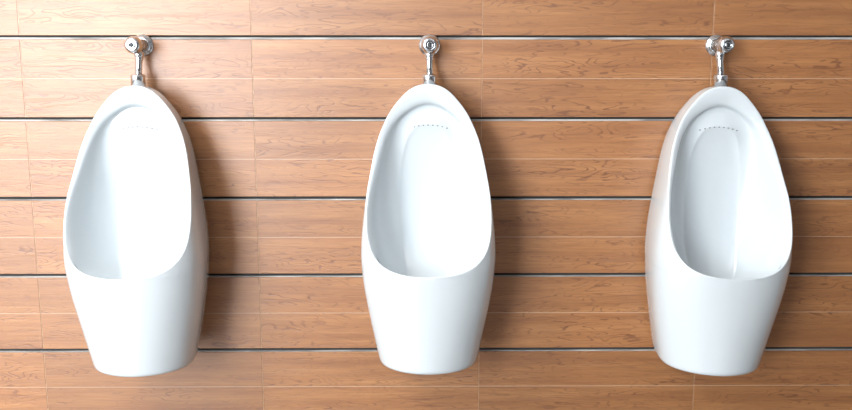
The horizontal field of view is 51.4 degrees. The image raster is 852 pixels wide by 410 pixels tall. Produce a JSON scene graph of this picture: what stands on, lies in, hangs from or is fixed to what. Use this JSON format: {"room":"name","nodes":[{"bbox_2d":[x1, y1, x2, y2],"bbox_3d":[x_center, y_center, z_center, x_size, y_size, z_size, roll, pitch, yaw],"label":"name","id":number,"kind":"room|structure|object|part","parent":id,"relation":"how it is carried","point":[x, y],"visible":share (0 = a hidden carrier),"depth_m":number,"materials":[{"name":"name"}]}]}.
{"room":"public restroom","nodes":[
{"label":"public restroom","id":0,"kind":"room"},
{"bbox_2d":[0,0,851,409],"bbox_3d":[-0.117,-0.797,2.307,7.000,3.203,0.120,0,10,0],"label":"wall","id":1,"kind":"structure","parent":0,"point":[284,106],"depth_m":2.37,"materials":[{"name":"brown wood"}]},
{"bbox_2d":[63,85,208,376],"bbox_3d":[-0.731,0.059,2.239,0.338,0.712,0.300,0,10,0],"label":"urinal","id":2,"kind":"object","parent":1,"relation":"attached to","point":[136,237],"visible":1,"depth_m":2.23,"materials":[{"name":"white ceramic"}]},
{"bbox_2d":[124,34,153,85],"bbox_3d":[-0.738,-0.370,2.267,0.057,0.134,0.096,0,10,0],"label":"valve","id":3,"kind":"object","parent":2,"relation":"on","point":[141,45],"visible":1,"depth_m":2.26,"materials":[{"name":"silver metal"}]},
{"bbox_3d":[-0.738,-0.404,2.234,0.044,0.044,0.040,0,10,0],"label":"knob","id":4,"kind":"part","parent":3,"relation":"part of","materials":[{"name":"silver metal"}]},
{"bbox_2d":[361,84,495,374],"bbox_3d":[0.006,0.054,2.243,0.338,0.712,0.300,0,10,0],"label":"urinal","id":5,"kind":"object","parent":1,"relation":"attached to","point":[428,247],"visible":1,"depth_m":2.23,"materials":[{"name":"white ceramic"}]},
{"bbox_2d":[419,34,439,84],"bbox_3d":[0.009,-0.371,2.272,0.057,0.134,0.096,0,10,0],"label":"valve","id":6,"kind":"object","parent":5,"relation":"on","point":[429,44],"visible":1,"depth_m":2.26,"materials":[{"name":"silver metal"}]},
{"bbox_3d":[0.010,-0.405,2.240,0.044,0.044,0.040,0,10,0],"label":"knob","id":7,"kind":"part","parent":6,"relation":"part of","materials":[{"name":"silver metal"}]},
{"bbox_2d":[645,86,792,375],"bbox_3d":[0.743,0.060,2.250,0.352,0.720,0.300,1,10,-3],"label":"urinal","id":8,"kind":"object","parent":1,"relation":"attached to","point":[719,234],"visible":1,"depth_m":2.24,"materials":[{"name":"white ceramic"}]},
{"bbox_2d":[705,34,734,86],"bbox_3d":[0.760,-0.372,2.278,0.057,0.134,0.096,0,10,0],"label":"valve","id":9,"kind":"object","parent":8,"relation":"on","point":[716,45],"visible":0.96,"depth_m":2.27,"materials":[{"name":"silver metal"}]},
{"bbox_3d":[0.760,-0.406,2.245,0.044,0.044,0.040,0,10,0],"label":"knob","id":10,"kind":"part","parent":9,"relation":"part of","materials":[{"name":"silver metal"}]}
]}

